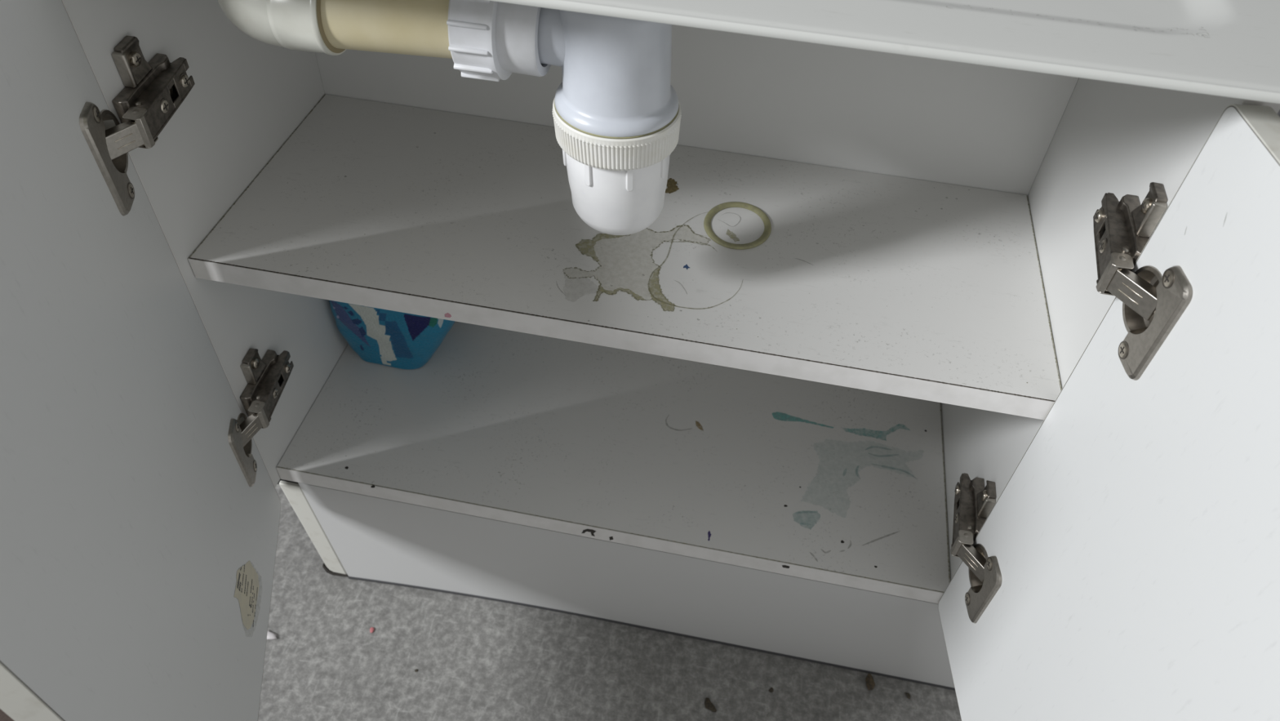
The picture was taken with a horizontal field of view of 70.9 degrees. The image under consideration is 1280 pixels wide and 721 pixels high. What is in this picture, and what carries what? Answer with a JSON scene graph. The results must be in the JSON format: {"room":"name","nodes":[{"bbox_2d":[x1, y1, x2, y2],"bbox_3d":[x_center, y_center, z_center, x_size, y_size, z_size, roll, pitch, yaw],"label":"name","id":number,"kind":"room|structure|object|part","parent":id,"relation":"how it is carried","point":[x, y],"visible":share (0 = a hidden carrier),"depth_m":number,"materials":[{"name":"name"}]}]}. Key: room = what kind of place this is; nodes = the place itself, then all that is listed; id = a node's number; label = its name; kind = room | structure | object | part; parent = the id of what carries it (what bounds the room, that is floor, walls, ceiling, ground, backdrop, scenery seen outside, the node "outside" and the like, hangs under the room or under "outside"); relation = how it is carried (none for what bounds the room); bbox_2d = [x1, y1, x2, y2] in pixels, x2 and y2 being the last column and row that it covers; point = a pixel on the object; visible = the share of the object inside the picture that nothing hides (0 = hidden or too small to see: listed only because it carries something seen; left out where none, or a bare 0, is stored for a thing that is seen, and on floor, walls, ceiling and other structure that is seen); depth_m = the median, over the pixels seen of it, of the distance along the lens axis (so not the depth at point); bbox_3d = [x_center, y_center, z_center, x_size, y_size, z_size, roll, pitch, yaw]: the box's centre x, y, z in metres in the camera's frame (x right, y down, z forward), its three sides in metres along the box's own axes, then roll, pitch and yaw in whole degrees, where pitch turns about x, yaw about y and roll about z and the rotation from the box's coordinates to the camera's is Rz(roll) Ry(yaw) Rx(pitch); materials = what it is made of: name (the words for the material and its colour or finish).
{"room":"bathroom","nodes":[
{"label":"bathroom","id":0,"kind":"room"},
{"bbox_2d":[257,484,961,720],"bbox_3d":[-0.096,0.753,0.470,3.700,0.020,1.739,10,47,6],"label":"floor","id":1,"kind":"structure","parent":0,"point":[475,659],"depth_m":0.88,"materials":[{"name":"grey carpet"}]},
{"bbox_2d":[0,708,14,720],"bbox_3d":[-0.841,0.445,0.698,0.610,0.006,0.605,10,47,6],"label":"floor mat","id":2,"kind":"object","parent":1,"relation":"on","point":[3,716],"visible":0.02,"depth_m":0.82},
{"bbox_2d":[266,630,276,639],"bbox_3d":[-0.366,0.273,0.889,0.016,0.004,0.008,21,49,16],"label":"scrap","id":3,"kind":"object","parent":1,"relation":"on","point":[270,635],"visible":0.8,"depth_m":0.89,"materials":[{"name":"grey paper"}]},
{"bbox_2d":[369,626,374,632],"bbox_3d":[-0.268,0.270,0.899,0.005,0.002,0.006,10,47,6],"label":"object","id":4,"kind":"object","parent":1,"relation":"on","point":[371,628],"visible":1,"depth_m":0.90,"materials":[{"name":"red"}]},
{"bbox_2d":[0,0,1279,720],"bbox_3d":[-0.006,0.087,0.628,0.656,0.668,0.529,10,47,6],"label":"vanity cabinet","id":5,"kind":"object","parent":1,"relation":"on","point":[987,409],"visible":1,"depth_m":0.61,"materials":[{"name":"white laminate"}]},
{"bbox_3d":[-0.287,-0.130,0.475,0.001,0.009,0.009,-6,47,-9],"label":"screw seat","id":6,"kind":"part","parent":5,"relation":"part of","materials":[{"name":"metal"}]},
{"bbox_3d":[-0.288,-0.108,0.488,0.003,0.063,0.022,-6,47,-9],"label":"flange plate","id":7,"kind":"part","parent":5,"relation":"part of","materials":[{"name":"silver metal"}]},
{"bbox_2d":[100,109,128,172],"bbox_3d":[-0.297,-0.119,0.497,0.012,0.038,0.038,-6,47,-9],"label":"cup","id":8,"kind":"object","parent":5,"relation":"on","point":[113,122],"depth_m":0.50,"materials":[{"name":"silver metal"}]},
{"bbox_3d":[-0.290,-0.124,0.503,0.007,0.014,0.025,28,51,21],"label":"link arm","id":9,"kind":"part","parent":5,"relation":"part of","materials":[{"name":"silver metal"}]},
{"bbox_3d":[-0.289,-0.096,0.510,0.001,0.009,0.009,-6,47,-9],"label":"screw seat","id":10,"kind":"part","parent":5,"relation":"part of","materials":[{"name":"metal"}]},
{"bbox_3d":[-0.283,0.069,0.506,0.121,0.474,0.282,10,47,6],"label":"door","id":11,"kind":"part","parent":5,"relation":"part of","materials":[{"name":"white plastic"}]},
{"bbox_3d":[-0.288,-0.162,0.522,0.009,0.050,0.049,10,47,6],"label":"mounting plate","id":12,"kind":"part","parent":5,"relation":"part of","materials":[{"name":"metal"}]},
{"bbox_3d":[-0.277,-0.148,0.524,0.001,0.009,0.009,10,47,6],"label":"screw seat","id":13,"kind":"part","parent":5,"relation":"part of","materials":[{"name":"metal"}]},
{"bbox_3d":[-0.274,-0.168,0.540,0.001,0.009,0.009,10,47,6],"label":"screw seat","id":14,"kind":"part","parent":5,"relation":"part of","materials":[{"name":"metal"}]},
{"bbox_3d":[-0.289,-0.137,0.685,0.016,0.467,0.240,10,47,6],"label":"panel","id":15,"kind":"part","parent":5,"relation":"part of","materials":[{"name":"white laminate"}]},
{"bbox_3d":[-0.299,0.070,0.678,0.003,0.063,0.022,-6,47,-9],"label":"flange plate","id":16,"kind":"part","parent":5,"relation":"part of","materials":[{"name":"silver metal"}]},
{"bbox_2d":[237,413,252,453],"bbox_3d":[-0.308,0.059,0.688,0.012,0.038,0.038,-6,47,-9],"label":"cup","id":17,"kind":"object","parent":5,"relation":"on","point":[244,420],"depth_m":0.69,"materials":[{"name":"silver metal"}]},
{"bbox_2d":[236,564,257,626],"bbox_3d":[-0.287,0.170,0.657,0.001,0.047,0.032,-6,47,-9],"label":"print","id":18,"kind":"object","parent":5,"relation":"attached to","point":[246,574],"depth_m":0.66,"materials":[{"name":"grey paper"}]},
{"bbox_3d":[-0.301,0.052,0.691,0.007,0.020,0.025,28,51,21],"label":"link arm","id":19,"kind":"part","parent":5,"relation":"part of","materials":[{"name":"silver metal"}]},
{"bbox_3d":[-0.299,0.012,0.707,0.009,0.050,0.049,10,47,6],"label":"mounting plate","id":20,"kind":"part","parent":5,"relation":"part of","materials":[{"name":"metal"}]},
{"bbox_3d":[-0.288,0.026,0.709,0.001,0.009,0.009,10,47,6],"label":"screw seat","id":21,"kind":"part","parent":5,"relation":"part of","materials":[{"name":"metal"}]},
{"bbox_3d":[-0.310,0.160,0.866,0.022,0.182,0.032,10,47,6],"label":"plinth corner post","id":22,"kind":"part","parent":5,"relation":"part of","materials":[{"name":"white laminate"}]},
{"bbox_2d":[329,300,455,368],"bbox_3d":[-0.212,-0.069,0.819,0.129,0.151,0.091,10,47,6],"label":"packet","id":23,"kind":"object","parent":5,"relation":"on","point":[394,339],"visible":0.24,"depth_m":0.81,"materials":[{"name":"blue plastic"}]},
{"bbox_2d":[444,312,451,317],"bbox_3d":[-0.126,-0.030,0.588,0.005,0.005,0.001,10,47,6],"label":"light","id":24,"kind":"object","parent":5,"relation":"attached to","point":[447,315],"depth_m":0.59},
{"bbox_2d":[537,7,681,235],"bbox_3d":[-0.018,-0.139,0.500,0.082,0.150,0.072,10,47,6],"label":"trap","id":25,"kind":"object","parent":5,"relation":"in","point":[616,111],"visible":0.99,"depth_m":0.47,"materials":[{"name":"white plastic"}]},
{"bbox_2d":[217,0,551,81],"bbox_3d":[-0.131,-0.242,0.531,0.195,0.060,0.206,10,47,6],"label":"pipe","id":26,"kind":"object","parent":25,"relation":"attached to","point":[486,40],"visible":0.99,"depth_m":0.47,"materials":[{"name":"white plastic"}]},
{"bbox_2d":[266,0,346,55],"bbox_3d":[-0.178,-0.193,0.488,0.028,0.050,0.050,10,47,6],"label":"socket","id":27,"kind":"object","parent":26,"relation":"attached to","point":[303,25],"depth_m":0.47,"materials":[{"name":"beige plastic"}]},
{"bbox_2d":[495,1,551,76],"bbox_3d":[-0.059,-0.176,0.473,0.022,0.050,0.050,10,47,6],"label":"socket","id":28,"kind":"object","parent":26,"relation":"attached to","point":[516,24],"depth_m":0.45,"materials":[{"name":"white plastic"}]},
{"bbox_2d":[562,150,671,235],"bbox_3d":[-0.014,-0.108,0.531,0.061,0.061,0.061,10,47,6],"label":"cup","id":29,"kind":"object","parent":25,"relation":"on","point":[614,193],"depth_m":0.51,"materials":[{"name":"white plastic"}]},
{"bbox_3d":[-0.012,0.067,0.818,0.567,0.017,0.214,10,47,6],"label":"panel","id":30,"kind":"part","parent":5,"relation":"part of","materials":[{"name":"white laminate"}]},
{"bbox_2d":[189,94,1061,400],"bbox_3d":[-0.003,-0.091,0.648,0.567,0.017,0.214,10,47,6],"label":"shelf","id":31,"kind":"object","parent":5,"relation":"attached to","point":[928,283],"depth_m":0.62,"materials":[{"name":"white laminate"}]},
{"bbox_3d":[0.018,-0.172,0.723,0.568,0.450,0.008,10,47,6],"label":"panel","id":32,"kind":"part","parent":5,"relation":"part of","materials":[{"name":"white laminate"}]},
{"bbox_2d":[703,201,771,249],"bbox_3d":[0.070,-0.098,0.645,0.049,0.002,0.054,10,47,6],"label":"washer","id":33,"kind":"object","parent":5,"relation":"on","point":[707,222],"visible":1,"depth_m":0.64,"materials":[{"name":"beige rubber"}]},
{"bbox_2d":[487,0,1279,103],"bbox_3d":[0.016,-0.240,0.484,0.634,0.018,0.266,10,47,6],"label":"basin","id":34,"kind":"object","parent":5,"relation":"in","point":[1227,48],"visible":1,"depth_m":0.39,"materials":[{"name":"white ceramic"}]},
{"bbox_3d":[0.238,0.173,0.652,0.001,0.009,0.009,3,47,0],"label":"screw seat","id":35,"kind":"part","parent":5,"relation":"part of","materials":[{"name":"metal"}]},
{"bbox_3d":[0.240,0.143,0.646,0.007,0.014,0.029,-21,51,-21],"label":"link arm","id":36,"kind":"part","parent":5,"relation":"part of","materials":[{"name":"silver metal"}]},
{"bbox_2d":[968,542,987,586],"bbox_3d":[0.247,0.150,0.640,0.012,0.038,0.038,3,47,0],"label":"cup","id":37,"kind":"object","parent":5,"relation":"on","point":[977,552],"depth_m":0.64,"materials":[{"name":"silver metal"}]},
{"bbox_3d":[0.250,0.108,0.664,0.009,0.049,0.049,10,47,6],"label":"mounting plate","id":38,"kind":"part","parent":5,"relation":"part of","materials":[{"name":"metal"}]},
{"bbox_3d":[0.240,0.161,0.629,0.003,0.063,0.022,3,47,0],"label":"flange plate","id":39,"kind":"part","parent":5,"relation":"part of","materials":[{"name":"silver metal"}]},
{"bbox_3d":[0.240,0.139,0.616,0.001,0.009,0.009,3,47,0],"label":"screw seat","id":40,"kind":"part","parent":5,"relation":"part of","materials":[{"name":"metal"}]},
{"bbox_3d":[0.285,-0.045,0.631,0.016,0.467,0.228,10,47,6],"label":"panel","id":41,"kind":"part","parent":5,"relation":"part of","materials":[{"name":"white laminate"}]},
{"bbox_3d":[0.253,-0.079,0.495,0.001,0.009,0.009,10,47,6],"label":"screw seat","id":42,"kind":"part","parent":5,"relation":"part of","materials":[{"name":"metal"}]},
{"bbox_3d":[0.247,-0.061,0.479,0.001,0.009,0.009,10,47,6],"label":"screw seat","id":43,"kind":"part","parent":5,"relation":"part of","materials":[{"name":"metal"}]},
{"bbox_3d":[0.251,0.149,0.456,0.016,0.452,0.296,3,47,0],"label":"door","id":44,"kind":"part","parent":5,"relation":"part of","materials":[{"name":"white plastic"}]},
{"bbox_3d":[0.248,-0.005,0.462,0.001,0.009,0.009,3,47,0],"label":"screw seat","id":45,"kind":"part","parent":5,"relation":"part of","materials":[{"name":"metal"}]},
{"bbox_3d":[0.251,-0.035,0.456,0.007,0.014,0.029,-21,51,-21],"label":"link arm","id":46,"kind":"part","parent":5,"relation":"part of","materials":[{"name":"silver metal"}]},
{"bbox_2d":[1122,265,1162,332],"bbox_3d":[0.258,-0.028,0.451,0.012,0.038,0.038,3,47,0],"label":"cup","id":47,"kind":"object","parent":5,"relation":"on","point":[1142,285],"depth_m":0.45,"materials":[{"name":"silver metal"}]},
{"bbox_3d":[0.261,-0.070,0.474,0.009,0.049,0.049,10,47,6],"label":"mounting plate","id":48,"kind":"part","parent":5,"relation":"part of","materials":[{"name":"metal"}]},
{"bbox_3d":[0.251,-0.017,0.440,0.003,0.063,0.022,3,47,0],"label":"flange plate","id":49,"kind":"part","parent":5,"relation":"part of","materials":[{"name":"silver metal"}]},
{"bbox_3d":[0.251,-0.039,0.426,0.001,0.009,0.009,3,47,0],"label":"screw seat","id":50,"kind":"part","parent":5,"relation":"part of","materials":[{"name":"metal"}]},
{"bbox_2d":[704,697,716,711],"bbox_3d":[0.067,0.331,0.861,0.008,0.003,0.016,-23,52,-23],"label":"crumb","id":51,"kind":"object","parent":1,"relation":"on","point":[708,704],"visible":1,"depth_m":0.86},
{"bbox_2d":[865,673,875,689],"bbox_3d":[0.226,0.315,0.881,0.008,0.007,0.016,-4,47,-7],"label":"stub","id":52,"kind":"object","parent":1,"relation":"on","point":[870,682],"visible":1,"depth_m":0.88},
{"bbox_2d":[904,692,910,698],"bbox_3d":[0.262,0.326,0.876,0.004,0.002,0.007,-13,49,-15],"label":"crumb","id":53,"kind":"object","parent":1,"relation":"on","point":[908,695],"visible":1,"depth_m":0.88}
]}

